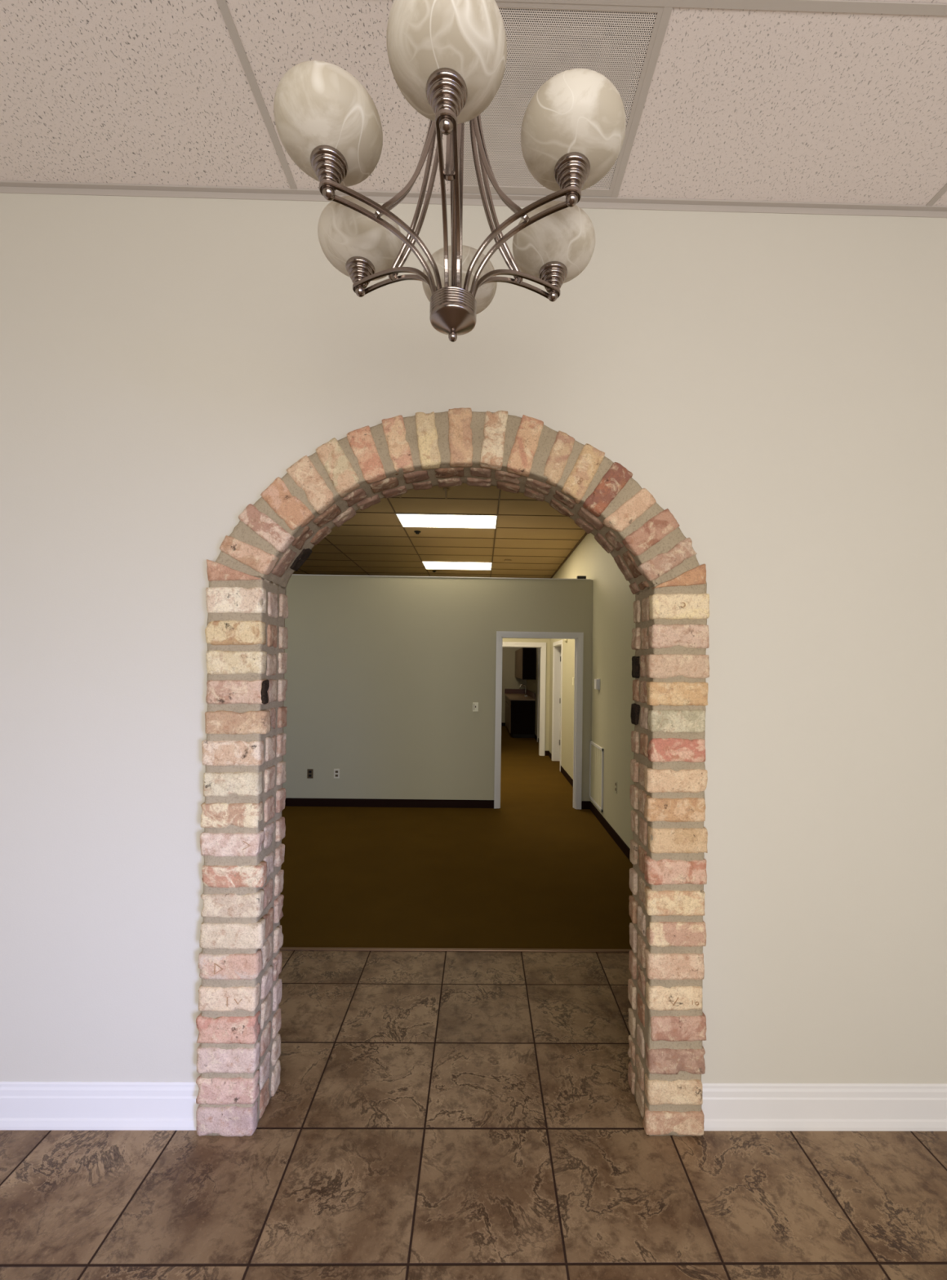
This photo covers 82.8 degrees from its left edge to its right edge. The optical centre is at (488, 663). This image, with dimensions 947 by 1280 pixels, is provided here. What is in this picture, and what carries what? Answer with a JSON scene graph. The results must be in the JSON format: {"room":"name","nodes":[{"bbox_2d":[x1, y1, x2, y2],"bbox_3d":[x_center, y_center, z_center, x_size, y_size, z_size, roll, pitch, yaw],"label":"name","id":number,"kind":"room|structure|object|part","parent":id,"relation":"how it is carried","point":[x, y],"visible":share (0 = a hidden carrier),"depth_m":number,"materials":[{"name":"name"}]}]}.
{"room":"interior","nodes":[
{"label":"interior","id":0,"kind":"room"},
{"bbox_2d":[282,574,592,808],"bbox_3d":[-1.998,0.348,6.804,6.614,2.905,0.130,1,0,-1],"label":"wall","id":1,"kind":"structure","parent":0,"point":[384,675],"depth_m":6.76,"materials":[{"name":"paint"}]},
{"bbox_2d":[306,768,313,777],"bbox_3d":[-2.233,1.384,6.732,0.072,0.116,0.009,1,0,-1],"label":"wall outlet","id":2,"kind":"object","parent":1,"relation":"attached to","point":[309,771],"visible":1,"depth_m":6.73,"materials":[{"name":"brown plastic"}]},
{"bbox_2d":[333,768,339,777],"bbox_3d":[-1.901,1.384,6.737,0.072,0.116,0.009,1,0,-1],"label":"wall outlet","id":3,"kind":"object","parent":1,"relation":"attached to","point":[336,771],"visible":1,"depth_m":6.73,"materials":[{"name":"beige plastic"}]},
{"bbox_2d":[293,573,591,579],"bbox_3d":[-1.992,-1.110,6.821,6.585,0.010,0.132,1,0,-1],"label":"trim","id":4,"kind":"structure","parent":1,"relation":"on","point":[293,574],"depth_m":6.78,"materials":[{"name":"white paint"}]},
{"bbox_2d":[576,575,586,578],"bbox_3d":[1.189,-1.092,6.858,0.112,0.042,0.060,1,0,-1],"label":"box","id":5,"kind":"object","parent":4,"relation":"on","point":[577,576],"visible":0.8,"depth_m":6.83,"materials":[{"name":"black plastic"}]},
{"bbox_2d":[472,702,478,711],"bbox_3d":[-0.160,0.549,6.764,0.072,0.116,0.020,1,0,-1],"label":"light switch","id":6,"kind":"object","parent":1,"relation":"attached to","point":[475,704],"visible":1,"depth_m":6.77,"materials":[{"name":"beige plastic"}]},
{"bbox_2d":[493,631,583,808],"bbox_3d":[0.637,0.717,6.835,1.100,2.231,0.140,1,0,-1],"label":"door frame","id":7,"kind":"structure","parent":1,"relation":"in","point":[578,637],"depth_m":6.78,"materials":[{"name":"white paint"}]},
{"bbox_2d":[293,483,586,577],"bbox_3d":[-1.960,-1.797,9.672,6.715,0.020,14.830,1,0,-1],"label":"ceiling","id":8,"kind":"structure","parent":0,"point":[463,491],"depth_m":7.77,"materials":[{"name":"tile"}]},
{"bbox_2d":[299,489,587,577],"bbox_3d":[-2.009,-1.778,9.621,6.615,0.020,14.730,1,0,-1],"label":"trim","id":9,"kind":"structure","parent":8,"relation":"attached to","point":[500,491],"depth_m":8.08,"materials":[{"name":"brown paint"}]},
{"bbox_2d":[395,513,497,528],"bbox_3d":[-0.505,-1.785,6.741,1.222,0.010,0.599,1,0,-1],"label":"recessed light","id":10,"kind":"object","parent":8,"relation":"in","point":[406,520],"visible":1,"depth_m":6.72,"materials":[{"name":"white paint"}]},
{"bbox_2d":[443,488,448,498],"bbox_3d":[-0.432,-1.748,5.529,0.060,0.093,0.060,1,0,-1],"label":"hanging rod","id":11,"kind":"object","parent":8,"relation":"hanging from","point":[446,490],"visible":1,"depth_m":5.52,"materials":[{"name":"metal"}]},
{"bbox_2d":[422,560,492,569],"bbox_3d":[-0.549,-1.761,9.678,1.222,0.010,0.704,1,0,-1],"label":"recessed light","id":12,"kind":"object","parent":8,"relation":"in","point":[428,564],"visible":1,"depth_m":9.65,"materials":[{"name":"white paint"}]},
{"bbox_2d":[280,725,632,949],"bbox_3d":[-1.317,1.857,9.602,8.100,0.054,14.730,1,0,-1],"label":"floor","id":13,"kind":"structure","parent":0,"point":[535,870],"depth_m":4.60,"materials":[{"name":"brown carpet"}]},
{"bbox_2d":[279,946,631,952],"bbox_3d":[-0.167,1.792,3.358,3.015,0.009,0.026,1,0,-1],"label":"trim","id":14,"kind":"structure","parent":13,"relation":"attached to","point":[281,948],"depth_m":3.35,"materials":[{"name":"brown metal"}]},
{"bbox_2d":[504,695,534,737],"bbox_3d":[0.847,1.429,15.003,0.633,0.949,2.760,1,0,-1],"label":"base cabinet","id":15,"kind":"object","parent":13,"relation":"on","point":[519,717],"visible":0.88,"depth_m":13.63,"materials":[{"name":"brown wood"}]},
{"bbox_3d":[0.524,1.464,16.105,0.020,0.660,0.530,1,0,-1],"label":"door","id":16,"kind":"part","parent":15,"relation":"part of","materials":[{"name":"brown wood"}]},
{"bbox_3d":[0.532,1.459,15.559,0.020,0.660,0.530,1,0,-1],"label":"door","id":17,"kind":"part","parent":15,"relation":"part of","materials":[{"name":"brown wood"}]},
{"bbox_3d":[0.540,1.455,15.013,0.020,0.660,0.530,1,0,-1],"label":"door","id":18,"kind":"part","parent":15,"relation":"part of","materials":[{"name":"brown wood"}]},
{"bbox_3d":[0.548,1.450,14.467,0.020,0.660,0.530,1,0,-1],"label":"door","id":19,"kind":"part","parent":15,"relation":"part of","materials":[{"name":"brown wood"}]},
{"bbox_3d":[0.556,1.446,13.921,0.020,0.660,0.530,1,0,-1],"label":"door","id":20,"kind":"part","parent":15,"relation":"part of","materials":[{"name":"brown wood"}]},
{"bbox_2d":[504,688,535,700],"bbox_3d":[0.848,0.860,14.995,0.648,0.183,2.795,1,0,-1],"label":"countertop","id":21,"kind":"structure","parent":15,"relation":"on","point":[511,694],"depth_m":15.08,"materials":[{"name":"laminate"}]},
{"bbox_2d":[519,684,527,697],"bbox_3d":[0.950,0.737,14.574,0.212,0.344,0.128,1,0,-1],"label":"faucet","id":22,"kind":"object","parent":21,"relation":"on","point":[525,695],"visible":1,"depth_m":14.60,"materials":[{"name":"silver metal"}]},
{"bbox_2d":[0,192,946,1083],"bbox_3d":[-0.032,-0.018,2.180,5.400,3.612,0.180,1,0,-1],"label":"wall","id":23,"kind":"structure","parent":0,"point":[775,384],"depth_m":2.10,"materials":[{"name":"paint"}]},
{"bbox_2d":[0,1081,199,1130],"bbox_3d":[-1.921,1.678,2.037,1.664,0.166,0.022,1,0,-1],"label":"baseboard","id":24,"kind":"structure","parent":23,"relation":"attached to","point":[24,1105],"depth_m":2.04,"materials":[{"name":"white paint"}]},
{"bbox_2d":[195,407,709,1136],"bbox_3d":[-0.121,0.406,2.166,1.931,2.766,0.278,1,0,-1],"label":"brick archway","id":25,"kind":"object","parent":23,"relation":"attached to","point":[238,1024],"visible":1,"depth_m":2.04,"materials":[{"name":"beige brick"}]},
{"bbox_2d":[0,180,946,217],"bbox_3d":[-0.006,-1.810,2.094,5.400,0.030,0.022,1,0,-1],"label":"trim","id":26,"kind":"structure","parent":23,"relation":"attached to","point":[6,186],"depth_m":2.10,"materials":[{"name":"beige paint"}]},
{"bbox_2d":[701,1083,946,1131],"bbox_3d":[1.730,1.729,2.091,1.832,0.166,0.022,1,0,-1],"label":"baseboard","id":27,"kind":"structure","parent":23,"relation":"attached to","point":[849,1107],"depth_m":2.08,"materials":[{"name":"white paint"}]},
{"bbox_2d":[0,950,946,1279],"bbox_3d":[-0.030,1.798,0.371,5.400,0.050,5.972,1,0,-1],"label":"floor","id":28,"kind":"structure","parent":0,"point":[431,1115],"depth_m":1.88,"materials":[{"name":"tile"}]},
{"bbox_2d":[0,0,946,205],"bbox_3d":[0.029,-1.854,-0.239,5.400,0.020,4.690,1,0,-1],"label":"ceiling","id":29,"kind":"structure","parent":0,"point":[111,91],"depth_m":1.74,"materials":[{"name":"tile"}]},
{"bbox_2d":[273,0,626,342],"bbox_3d":[-0.050,-1.184,0.894,0.564,1.302,0.508,1,-1,-31],"label":"chandelier","id":30,"kind":"object","parent":29,"relation":"hanging from","point":[447,58],"visible":1,"depth_m":0.77,"materials":[{"name":"silver metal"}]},
{"bbox_3d":[-0.232,-0.771,0.785,0.153,0.077,0.153,1,0,-1],"label":"lamp shade","id":31,"kind":"part","parent":30,"relation":"part of","materials":[{"name":"white glass"}]},
{"bbox_3d":[-0.235,-0.769,0.991,0.153,0.077,0.153,1,0,-1],"label":"lamp shade","id":32,"kind":"part","parent":30,"relation":"part of","materials":[{"name":"white glass"}]},
{"bbox_3d":[-0.161,-0.646,0.829,0.175,0.099,0.114,1,0,-1],"label":"arm","id":33,"kind":"part","parent":30,"relation":"part of","materials":[{"name":"silver metal"}]},
{"bbox_3d":[-0.164,-0.646,0.949,0.194,0.099,0.028,1,-1,29],"label":"arm","id":34,"kind":"part","parent":30,"relation":"part of","materials":[{"name":"silver metal"}]},
{"bbox_3d":[-0.125,-0.842,0.849,0.108,0.319,0.027,1,-1,-31],"label":"support arm","id":35,"kind":"part","parent":30,"relation":"part of","materials":[{"name":"silver metal"}]},
{"bbox_3d":[-0.127,-0.841,0.931,0.108,0.319,0.027,1,-1,29],"label":"support arm","id":36,"kind":"part","parent":30,"relation":"part of","materials":[{"name":"silver metal"}]},
{"bbox_3d":[-0.052,-0.769,0.685,0.153,0.077,0.153,1,0,-1],"label":"lamp shade","id":37,"kind":"part","parent":30,"relation":"part of","materials":[{"name":"white glass"}]},
{"bbox_3d":[-0.055,-0.646,0.767,0.028,0.099,0.194,1,0,-1],"label":"arm","id":38,"kind":"part","parent":30,"relation":"part of","materials":[{"name":"silver metal"}]},
{"bbox_3d":[-0.053,-0.841,0.809,0.027,0.319,0.108,1,0,-1],"label":"support arm","id":39,"kind":"part","parent":30,"relation":"part of","materials":[{"name":"silver metal"}]},
{"bbox_3d":[-0.050,-1.201,0.894,0.076,1.215,0.076,1,0,-1],"label":"stem","id":40,"kind":"part","parent":30,"relation":"part of","materials":[{"name":"silver metal"}]},
{"bbox_3d":[-0.056,-0.840,0.974,0.027,0.319,0.108,1,0,-1],"label":"support arm","id":41,"kind":"part","parent":30,"relation":"part of","materials":[{"name":"silver metal"}]},
{"bbox_3d":[-0.059,-0.766,1.096,0.153,0.077,0.153,1,0,-1],"label":"lamp shade","id":42,"kind":"part","parent":30,"relation":"part of","materials":[{"name":"white glass"}]},
{"bbox_3d":[0.016,-0.839,0.933,0.108,0.319,0.027,1,-1,-31],"label":"support arm","id":43,"kind":"part","parent":30,"relation":"part of","materials":[{"name":"silver metal"}]},
{"bbox_3d":[0.017,-0.840,0.851,0.108,0.319,0.027,1,-1,29],"label":"support arm","id":44,"kind":"part","parent":30,"relation":"part of","materials":[{"name":"silver metal"}]},
{"bbox_3d":[0.048,-0.643,0.952,0.194,0.099,0.028,1,-1,-31],"label":"arm","id":45,"kind":"part","parent":30,"relation":"part of","materials":[{"name":"silver metal"}]},
{"bbox_3d":[0.050,-0.644,0.830,0.194,0.099,0.028,1,-1,29],"label":"arm","id":46,"kind":"part","parent":30,"relation":"part of","materials":[{"name":"silver metal"}]},
{"bbox_3d":[0.121,-0.764,0.996,0.153,0.077,0.153,1,0,-1],"label":"lamp shade","id":47,"kind":"part","parent":30,"relation":"part of","materials":[{"name":"white glass"}]},
{"bbox_3d":[0.124,-0.766,0.790,0.153,0.077,0.153,1,0,-1],"label":"lamp shade","id":48,"kind":"part","parent":30,"relation":"part of","materials":[{"name":"white glass"}]},
{"bbox_2d":[458,1,663,196],"bbox_3d":[0.186,-1.906,1.784,0.606,0.168,0.612,1,0,-1],"label":"ceiling vent","id":49,"kind":"object","parent":29,"relation":"in","point":[544,41],"visible":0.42,"depth_m":1.65,"materials":[{"name":"white metal"}]},
{"bbox_2d":[216,0,946,206],"bbox_3d":[0.029,-1.841,-0.250,5.400,0.004,4.668,1,0,-1],"label":"ceiling grid","id":50,"kind":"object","parent":29,"relation":"attached to","point":[825,6],"depth_m":1.49,"materials":[{"name":"beige paint"}]},
{"bbox_2d":[501,647,526,725],"bbox_3d":[-2.135,0.074,16.420,6.615,3.612,0.100,1,0,-1],"label":"wall","id":51,"kind":"structure","parent":0,"point":[509,681],"depth_m":16.41,"materials":[{"name":"paint"}]},
{"bbox_2d":[515,647,536,679],"bbox_3d":[1.014,0.014,15.007,0.357,0.815,2.780,1,0,-1],"label":"upper cabinet","id":52,"kind":"object","parent":51,"relation":"attached to","point":[525,657],"visible":0.99,"depth_m":13.62,"materials":[{"name":"brown wood"}]},
{"bbox_3d":[0.829,0.021,16.113,0.019,0.795,0.537,1,0,-1],"label":"door","id":53,"kind":"part","parent":52,"relation":"part of","materials":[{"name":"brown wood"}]},
{"bbox_3d":[0.837,0.016,15.560,0.019,0.795,0.537,1,0,-1],"label":"door","id":54,"kind":"part","parent":52,"relation":"part of","materials":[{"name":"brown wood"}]},
{"bbox_3d":[0.846,0.011,15.007,0.019,0.795,0.537,1,0,-1],"label":"door","id":55,"kind":"part","parent":52,"relation":"part of","materials":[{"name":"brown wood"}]},
{"bbox_3d":[0.854,0.007,14.454,0.019,0.795,0.537,1,0,-1],"label":"door","id":56,"kind":"part","parent":52,"relation":"part of","materials":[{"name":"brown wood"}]},
{"bbox_3d":[0.862,0.002,13.901,0.019,0.795,0.537,1,0,-1],"label":"door","id":57,"kind":"part","parent":52,"relation":"part of","materials":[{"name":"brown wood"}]},
{"bbox_2d":[502,638,550,751],"bbox_3d":[-2.059,0.382,10.928,6.614,2.905,0.120,1,0,-1],"label":"wall","id":58,"kind":"structure","parent":0,"point":[513,640],"depth_m":10.91,"materials":[{"name":"paint"}]},
{"bbox_2d":[502,641,546,755],"bbox_3d":[0.574,0.718,10.953,1.168,2.298,0.142,1,0,-1],"label":"door frame","id":59,"kind":"structure","parent":58,"relation":"in","point":[542,646],"depth_m":10.90,"materials":[{"name":"white paint"}]},
{"bbox_2d":[544,751,548,755],"bbox_3d":[0.118,1.810,10.883,2.205,0.101,0.010,1,0,-1],"label":"baseboard","id":60,"kind":"structure","parent":58,"relation":"attached to","point":[546,753],"depth_m":10.89,"materials":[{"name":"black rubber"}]},
{"bbox_2d":[526,533,635,848],"bbox_3d":[1.338,0.014,9.666,0.130,3.712,14.710,1,0,-1],"label":"wall","id":61,"kind":"structure","parent":0,"point":[613,652],"depth_m":5.98,"materials":[{"name":"paint"}]},
{"bbox_2d":[537,648,539,742],"bbox_3d":[1.206,0.754,12.963,0.018,2.276,0.100,1,0,-1],"label":"trim","id":62,"kind":"structure","parent":61,"relation":"attached to","point":[538,648],"depth_m":12.92,"materials":[{"name":"white paint"}]},
{"bbox_2d":[534,733,630,861],"bbox_3d":[1.248,1.812,9.355,0.010,0.101,14.100,1,0,-1],"label":"baseboard","id":63,"kind":"structure","parent":61,"relation":"attached to","point":[621,844],"depth_m":5.93,"materials":[{"name":"black rubber"}]},
{"bbox_2d":[589,740,603,812],"bbox_3d":[1.294,1.333,6.441,0.016,0.718,0.685,1,0,-1],"label":"air vent","id":64,"kind":"object","parent":61,"relation":"in","point":[596,755],"visible":1,"depth_m":6.41,"materials":[{"name":"white metal"}]},
{"bbox_2d":[594,678,599,689],"bbox_3d":[1.296,0.247,6.398,0.045,0.130,0.140,1,0,-1],"label":"thermostat","id":65,"kind":"object","parent":61,"relation":"attached to","point":[597,682],"visible":1,"depth_m":6.34,"materials":[{"name":"white paint"}]},
{"bbox_2d":[614,780,617,793],"bbox_3d":[1.313,1.270,5.525,0.008,0.120,0.080,1,0,-1],"label":"wall outlet","id":66,"kind":"object","parent":61,"relation":"attached to","point":[615,781],"visible":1,"depth_m":5.51,"materials":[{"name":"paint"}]},
{"bbox_3d":[2.120,0.583,9.878,1.455,2.600,1.700,1,0,-1],"label":"wall","id":67,"kind":"structure","parent":0,"visible":0},
{"bbox_2d":[551,640,562,771],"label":"door","id":68,"kind":"structure","parent":67,"relation":"in","point":[557,646],"depth_m":10.30,"materials":[{"name":"white paint"}]}
]}

